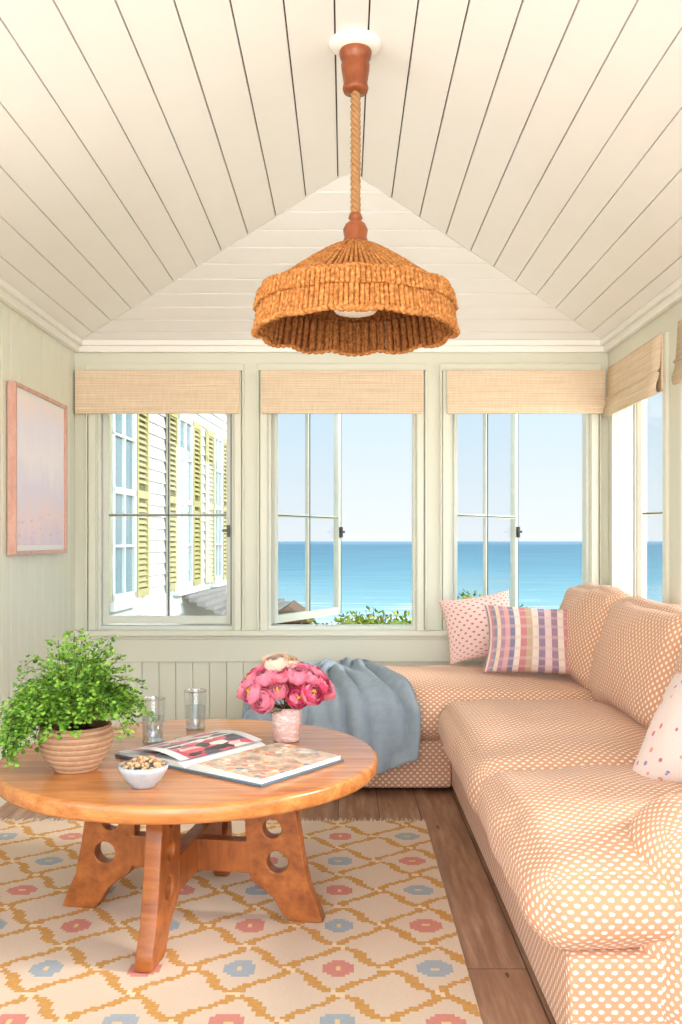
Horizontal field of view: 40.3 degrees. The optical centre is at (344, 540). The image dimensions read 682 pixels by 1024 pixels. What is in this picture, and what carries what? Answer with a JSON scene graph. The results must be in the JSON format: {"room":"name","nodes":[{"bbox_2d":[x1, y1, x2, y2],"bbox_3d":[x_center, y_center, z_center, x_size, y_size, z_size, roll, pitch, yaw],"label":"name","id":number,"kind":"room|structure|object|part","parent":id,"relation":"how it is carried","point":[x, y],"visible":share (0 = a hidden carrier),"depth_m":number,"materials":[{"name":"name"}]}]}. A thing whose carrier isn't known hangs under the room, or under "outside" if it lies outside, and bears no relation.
{"room":"living room","nodes":[
{"label":"living room","id":0,"kind":"room"},
{"bbox_2d":[0,301,74,758],"bbox_3d":[-1.628,0.037,1.900,0.120,2.525,7.000,0,0,0],"label":"wall","id":1,"kind":"structure","parent":0,"point":[37,591],"depth_m":4.67,"materials":[{"name":"beige paint"}]},
{"bbox_2d":[0,797,6,806],"bbox_3d":[-1.559,1.135,1.883,0.018,0.130,6.965,0,0,0],"label":"baseboard","id":2,"kind":"structure","parent":1,"relation":"attached to","point":[2,801],"depth_m":4.21,"materials":[{"name":"beige wood"}]},
{"bbox_2d":[7,381,66,554],"bbox_3d":[-1.542,-0.338,4.700,0.040,0.805,0.800,0,0,0],"label":"framed painting","id":3,"kind":"object","parent":1,"relation":"attached to","point":[36,422],"visible":1,"depth_m":4.61,"materials":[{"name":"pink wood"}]},
{"bbox_2d":[0,277,81,351],"bbox_3d":[-1.538,-1.123,1.885,0.060,0.067,6.970,0,0,0],"label":"trim","id":4,"kind":"structure","parent":1,"relation":"attached to","point":[9,295],"depth_m":4.62,"materials":[{"name":"white wood"}]},
{"bbox_2d":[37,718,113,773],"bbox_3d":[-0.825,0.630,2.850,0.227,0.140,0.227,0,0,0],"label":"woven pot","id":5,"kind":"object","parent":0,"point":[84,753],"depth_m":2.77,"materials":[{"name":"wicker"}]},
{"bbox_2d":[0,784,555,1023],"bbox_3d":[-0.001,1.260,1.960,3.375,0.120,7.120,0,0,0],"label":"floor","id":6,"kind":"structure","parent":0,"point":[506,987],"depth_m":3.17,"materials":[{"name":"brown wood"}]},
{"bbox_2d":[0,817,482,1023],"bbox_3d":[-0.580,1.194,2.312,1.840,0.010,3.424,0,0,0],"label":"woven rug","id":7,"kind":"object","parent":6,"relation":"on","point":[386,948],"visible":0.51,"depth_m":2.75,"materials":[{"name":"fabric"}]},
{"bbox_2d":[0,719,377,972],"bbox_3d":[-0.505,0.944,3.060,1.224,0.488,1.224,0,0,0],"label":"round coffee table","id":8,"kind":"object","parent":7,"relation":"on","point":[101,797],"visible":0.88,"depth_m":2.82,"materials":[{"name":"brown wood"}]},
{"bbox_2d":[0,628,155,773],"bbox_3d":[-0.834,0.485,2.851,0.498,0.430,0.595,0,0,0],"label":"potted fern","id":9,"kind":"object","parent":8,"relation":"on","point":[64,707],"visible":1,"depth_m":2.76,"materials":[{"name":"plant"}]},
{"bbox_3d":[-0.792,0.970,3.028,0.249,0.436,0.050,0,0,9],"label":"leg","id":10,"kind":"part","parent":8,"relation":"part of","materials":[{"name":"brown wood"}]},
{"bbox_2d":[118,755,168,788],"bbox_3d":[-0.575,0.657,2.655,0.144,0.086,0.144,0,0,0],"label":"bowl","id":11,"kind":"object","parent":8,"relation":"on","point":[141,772],"visible":1,"depth_m":2.62,"materials":[{"name":"grey ceramic"}]},
{"bbox_2d":[142,696,164,744],"bbox_3d":[-0.665,0.621,3.220,0.084,0.156,0.084,0,0,0],"label":"water glass","id":12,"kind":"object","parent":8,"relation":"on","point":[149,739],"visible":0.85,"depth_m":3.21,"materials":[{"name":"clear glass"}]},
{"bbox_3d":[-0.538,0.970,2.678,0.050,0.436,0.249,0,0,9],"label":"leg","id":13,"kind":"part","parent":8,"relation":"part of","materials":[{"name":"brown wood"}]},
{"bbox_2d":[184,688,206,730],"bbox_3d":[-0.555,0.626,3.450,0.084,0.146,0.084,0,0,0],"label":"water glass","id":14,"kind":"object","parent":8,"relation":"on","point":[192,727],"visible":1,"depth_m":3.44,"materials":[{"name":"clear glass"}]},
{"bbox_3d":[-0.442,0.970,3.282,0.050,0.436,0.249,0,0,9],"label":"leg","id":15,"kind":"part","parent":8,"relation":"part of","materials":[{"name":"brown wood"}]},
{"bbox_2d":[115,730,343,786],"bbox_3d":[-0.375,0.678,2.985,0.743,0.042,0.694,0,0,0],"label":"open book","id":16,"kind":"object","parent":8,"relation":"on","point":[231,755],"visible":0.94,"depth_m":2.91,"materials":[{"name":"paper"}]},
{"bbox_3d":[-0.188,0.970,2.932,0.249,0.436,0.050,0,0,9],"label":"leg","id":17,"kind":"part","parent":8,"relation":"part of","materials":[{"name":"brown wood"}]},
{"bbox_2d":[236,652,335,742],"bbox_3d":[-0.206,0.543,3.269,0.354,0.312,0.282,0,0,0],"label":"vase","id":18,"kind":"object","parent":8,"relation":"on","point":[283,676],"visible":1,"depth_m":3.20,"materials":[{"name":"pink ceramic"}]},
{"bbox_2d":[363,583,681,1023],"bbox_3d":[0.528,0.705,3.715,1.968,0.963,3.293,0,0,0],"label":"sectional sofa","id":19,"kind":"object","parent":6,"relation":"on","point":[581,850],"visible":0.8,"depth_m":2.69,"materials":[{"name":"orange fabric"}]},
{"bbox_2d":[242,657,420,774],"bbox_3d":[-0.067,0.853,4.778,0.838,0.471,0.993,0,0,0],"label":"throw blanket","id":20,"kind":"object","parent":19,"relation":"on","point":[375,704],"visible":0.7,"depth_m":4.33,"materials":[{"name":"fabric"}]},
{"bbox_2d":[439,590,509,664],"bbox_3d":[0.745,0.475,5.135,0.443,0.405,0.197,0,0,0],"label":"throw pillow","id":21,"kind":"object","parent":19,"relation":"on","point":[466,622],"visible":0.7,"depth_m":5.09,"materials":[{"name":"fabric"}]},
{"bbox_2d":[385,665,596,739],"bbox_3d":[0.426,0.815,4.865,1.765,0.293,0.981,0,0,0],"label":"cushion","id":22,"kind":"object","parent":19,"relation":"on","point":[434,686],"depth_m":4.51,"materials":[{"name":"orange fabric"}]},
{"bbox_2d":[483,605,570,674],"bbox_3d":[1.030,0.515,4.820,0.653,0.350,0.300,0,0,0],"label":"striped throw pillow","id":23,"kind":"object","parent":19,"relation":"on","point":[534,640],"visible":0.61,"depth_m":4.76,"materials":[{"name":"fabric"}]},
{"bbox_2d":[438,698,647,814],"bbox_3d":[0.860,0.822,3.727,0.890,0.278,1.334,0,0,0],"label":"seat cushion","id":24,"kind":"object","parent":19,"relation":"on","point":[481,738],"depth_m":3.46,"materials":[{"name":"orange fabric"}]},
{"bbox_2d":[478,764,681,950],"bbox_3d":[0.862,0.822,2.583,0.898,0.276,0.991,0,0,0],"label":"seat cushion","id":25,"kind":"object","parent":19,"relation":"on","point":[582,867],"depth_m":2.20,"materials":[{"name":"orange fabric"}]},
{"bbox_2d":[559,583,632,689],"bbox_3d":[1.272,0.487,4.881,0.308,0.528,0.875,0,0,0],"label":"cushion","id":26,"kind":"object","parent":19,"relation":"on","point":[588,605],"depth_m":4.61,"materials":[{"name":"orange fabric"}]},
{"bbox_2d":[589,596,681,728],"bbox_3d":[1.263,0.511,3.927,0.309,0.521,0.996,0,0,0],"label":"cushion","id":27,"kind":"object","parent":19,"relation":"on","point":[636,652],"depth_m":3.72,"materials":[{"name":"orange fabric"}]},
{"bbox_3d":[1.095,0.895,2.226,0.831,0.583,0.314,0,0,0],"label":"sofa arm","id":28,"kind":"part","parent":19,"relation":"part of","materials":[{"name":"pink fabric"}]},
{"bbox_2d":[632,673,681,783],"bbox_3d":[1.045,0.545,2.750,0.363,0.454,0.576,0,0,0],"label":"throw pillow","id":29,"kind":"object","parent":19,"relation":"on","point":[659,757],"visible":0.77,"depth_m":2.75,"materials":[{"name":"fabric"}]},
{"bbox_2d":[671,648,681,679],"bbox_3d":[1.256,0.510,2.931,0.309,0.521,0.982,0,0,0],"label":"cushion","id":30,"kind":"object","parent":19,"relation":"on","point":[678,667],"depth_m":3.27,"materials":[{"name":"orange fabric"}]},
{"bbox_2d":[271,704,301,742],"bbox_3d":[-0.205,0.640,3.265,0.108,0.119,0.108,0,0,0],"label":"vase","id":31,"kind":"object","parent":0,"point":[286,723],"depth_m":3.22,"materials":[{"name":"pink ceramic"}]},
{"bbox_2d":[0,0,681,339],"bbox_3d":[-0.021,-1.386,1.900,3.095,0.481,7.000,0,0,0],"label":"ceiling","id":32,"kind":"structure","parent":0,"point":[161,161],"depth_m":3.31,"materials":[{"name":"white wood"}]},
{"bbox_2d":[251,28,459,356],"bbox_3d":[0.032,-1.072,2.840,0.639,0.899,0.639,0,0,0],"label":"pendant lamp","id":33,"kind":"object","parent":32,"relation":"hanging from","point":[343,295],"visible":1,"depth_m":2.77,"materials":[{"name":"brown wicker"}]},
{"bbox_3d":[0.032,-1.509,2.840,0.164,0.026,0.164,0,0,0],"label":"ceiling plate","id":34,"kind":"part","parent":33,"relation":"part of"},
{"bbox_3d":[0.032,-0.767,2.840,0.639,0.288,0.639,0,0,0],"label":"lamp shade","id":35,"kind":"part","parent":33,"relation":"part of","materials":[{"name":"wicker"}]},
{"bbox_2d":[334,309,377,317],"bbox_3d":[0.032,-0.776,2.840,0.150,0.178,0.150,0,0,0],"label":"diffuser","id":36,"kind":"object","parent":33,"relation":"attached to","point":[352,314],"depth_m":2.83,"materials":[{"name":"white glass"}]},
{"bbox_2d":[75,353,607,725],"bbox_3d":[-0.001,0.048,5.454,3.375,2.505,0.132,0,0,0],"label":"wall","id":37,"kind":"structure","parent":0,"point":[169,680],"depth_m":5.40,"materials":[{"name":"beige wood"}]},
{"bbox_2d":[75,370,238,413],"bbox_3d":[-1.081,-0.858,5.356,0.943,0.250,0.022,0,0,0],"label":"roman shade","id":38,"kind":"object","parent":37,"relation":"attached to","point":[96,391],"visible":1,"depth_m":5.36,"materials":[{"name":"beige fabric"}]},
{"bbox_2d":[98,414,233,629],"bbox_3d":[-1.042,-0.224,5.470,0.795,1.482,0.100,0,0,0],"label":"window","id":39,"kind":"structure","parent":37,"relation":"in","point":[105,621],"depth_m":5.46,"materials":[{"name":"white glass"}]},
{"bbox_2d":[72,630,447,638],"bbox_3d":[-0.021,0.542,5.370,3.095,0.051,0.060,0,0,0],"label":"trim","id":40,"kind":"structure","parent":37,"relation":"attached to","point":[94,634],"depth_m":5.34,"materials":[{"name":"beige wood"}]},
{"bbox_2d":[74,639,486,661],"bbox_3d":[-0.021,0.877,5.385,3.095,0.645,0.030,0,0,0],"label":"trim","id":41,"kind":"structure","parent":37,"relation":"attached to","point":[135,650],"depth_m":5.38,"materials":[{"name":"beige wood"}]},
{"bbox_2d":[75,340,607,352],"bbox_3d":[-0.021,-1.123,5.370,3.095,0.067,0.060,0,0,0],"label":"trim","id":42,"kind":"structure","parent":37,"relation":"attached to","point":[88,346],"depth_m":5.37,"materials":[{"name":"white wood"}]},
{"bbox_2d":[268,414,415,629],"bbox_3d":[-0.018,-0.224,5.821,0.859,1.482,0.803,0,0,0],"label":"window","id":43,"kind":"structure","parent":37,"relation":"in","point":[274,617],"depth_m":5.49,"materials":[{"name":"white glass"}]},
{"bbox_2d":[261,370,423,413],"bbox_3d":[-0.015,-0.858,5.356,0.934,0.250,0.022,0,0,0],"label":"roman shade","id":44,"kind":"object","parent":37,"relation":"attached to","point":[282,391],"visible":1,"depth_m":5.36,"materials":[{"name":"beige fabric"}]},
{"bbox_2d":[85,364,601,629],"bbox_3d":[-0.009,-0.254,5.385,2.983,1.542,0.030,0,0,0],"label":"trim","id":45,"kind":"structure","parent":37,"relation":"attached to","point":[90,419],"depth_m":5.38,"materials":[{"name":"beige wood"}]},
{"bbox_2d":[450,414,588,606],"bbox_3d":[1.016,-0.224,5.761,0.813,1.482,0.683,0,0,0],"label":"window","id":46,"kind":"structure","parent":37,"relation":"in","point":[515,531],"depth_m":5.51,"materials":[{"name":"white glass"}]},
{"bbox_2d":[447,370,605,413],"bbox_3d":[1.044,-0.858,5.356,0.912,0.250,0.022,0,0,0],"label":"roman shade","id":47,"kind":"object","parent":37,"relation":"attached to","point":[468,391],"visible":0.98,"depth_m":5.36,"materials":[{"name":"beige fabric"}]},
{"bbox_2d":[608,300,681,604],"bbox_3d":[1.607,0.037,1.900,0.160,2.525,7.000,0,0,0],"label":"wall","id":48,"kind":"structure","parent":0,"point":[667,321],"depth_m":4.36,"materials":[{"name":"white paint"}]},
{"bbox_2d":[603,333,662,416],"bbox_3d":[1.486,-0.843,4.840,0.039,0.285,0.880,0,0,0],"label":"roman shade","id":49,"kind":"object","parent":48,"relation":"attached to","point":[636,377],"visible":1,"depth_m":4.74,"materials":[{"name":"beige fabric"}]},
{"bbox_2d":[600,276,681,351],"bbox_3d":[1.497,-1.123,1.885,0.060,0.067,6.970,0,0,0],"label":"trim","id":50,"kind":"structure","parent":48,"relation":"attached to","point":[672,294],"depth_m":4.60,"materials":[{"name":"white wood"}]},
{"bbox_2d":[610,332,681,604],"bbox_3d":[1.575,-0.220,1.870,0.185,1.530,6.940,0,0,0],"label":"trim","id":51,"kind":"structure","parent":48,"relation":"attached to","point":[666,335],"depth_m":5.23,"materials":[{"name":"white wood"}]},
{"bbox_2d":[634,399,662,598],"bbox_3d":[1.795,-0.224,4.830,0.475,1.482,0.820,0,0,0],"label":"window","id":52,"kind":"structure","parent":48,"relation":"in","point":[640,409],"depth_m":5.19,"materials":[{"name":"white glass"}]},
{"bbox_2d":[671,319,681,384],"bbox_3d":[1.486,-0.843,3.720,0.039,0.285,0.920,0,0,0],"label":"roman shade","id":53,"kind":"object","parent":48,"relation":"attached to","point":[677,372],"visible":1,"depth_m":4.14,"materials":[{"name":"beige fabric"}]},
{"label":"outside","id":54,"kind":"structure","parent":0,"visible":0},
{"bbox_2d":[278,541,662,623],"bbox_3d":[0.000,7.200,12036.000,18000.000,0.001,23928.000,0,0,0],"label":"sea","id":55,"kind":"structure","parent":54,"point":[377,575],"depth_m":206.04,"materials":[{"name":"liquid"}]},
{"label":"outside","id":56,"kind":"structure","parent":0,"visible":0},
{"bbox_3d":[0.000,4.650,12.560,60.000,6.200,14.000,0,0,0],"label":"ground","id":57,"kind":"structure","parent":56,"visible":0},
{"bbox_2d":[110,414,225,615],"bbox_3d":[-3.237,-1.300,10.028,3.527,5.700,10.089,0,0,0],"label":"wall","id":58,"kind":"structure","parent":57,"relation":"on","point":[154,604],"depth_m":10.64,"materials":[{"name":"white wood"}]},
{"bbox_2d":[110,414,225,611],"bbox_3d":[-2.102,-1.520,10.141,0.625,4.360,8.402,0,0,0],"label":"window","id":59,"kind":"structure","parent":58,"relation":"in","point":[129,433],"depth_m":10.97,"materials":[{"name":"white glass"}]},
{"bbox_2d":[181,585,290,615],"bbox_3d":[-1.415,0.938,13.418,1.274,0.524,4.190,0,0,0],"label":"porch roof","id":60,"kind":"structure","parent":58,"relation":"attached to","point":[214,599],"depth_m":12.14,"materials":[{"name":"grey"}]},
{"bbox_2d":[276,600,313,623],"bbox_3d":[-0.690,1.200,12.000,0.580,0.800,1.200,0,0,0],"label":"garden shed","id":61,"kind":"object","parent":57,"relation":"on","point":[294,606],"visible":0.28,"depth_m":11.45,"materials":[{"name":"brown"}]},
{"bbox_2d":[301,619,327,623],"bbox_3d":[-0.358,1.221,10.200,0.874,0.759,0.702,0,0,0],"label":"shrub","id":62,"kind":"object","parent":57,"relation":"on","point":[313,620],"visible":0.02,"depth_m":10.18,"materials":[{"name":"green plant"}]},
{"bbox_2d":[326,611,371,623],"bbox_3d":[0.035,1.175,10.000,1.132,0.880,0.877,0,0,0],"label":"shrub","id":63,"kind":"object","parent":57,"relation":"on","point":[347,617],"visible":0.06,"depth_m":9.96,"materials":[{"name":"green plant"}]},
{"bbox_2d":[352,606,389,623],"bbox_3d":[0.288,1.167,10.600,0.990,0.865,0.790,0,0,0],"label":"shrub","id":64,"kind":"object","parent":57,"relation":"on","point":[373,620],"visible":0.06,"depth_m":10.56,"materials":[{"name":"green plant"}]},
{"bbox_2d":[370,610,411,623],"bbox_3d":[0.579,1.178,10.300,1.194,0.845,0.965,0,0,0],"label":"shrub","id":65,"kind":"object","parent":57,"relation":"on","point":[404,621],"visible":0.04,"depth_m":10.27,"materials":[{"name":"green plant"}]},
{"bbox_2d":[457,588,481,599],"bbox_3d":[1.407,1.067,10.400,0.807,1.087,0.632,0,0,0],"label":"shrub","id":66,"kind":"object","parent":57,"relation":"on","point":[463,595],"visible":0.06,"depth_m":10.39,"materials":[{"name":"green plant"}]}
]}

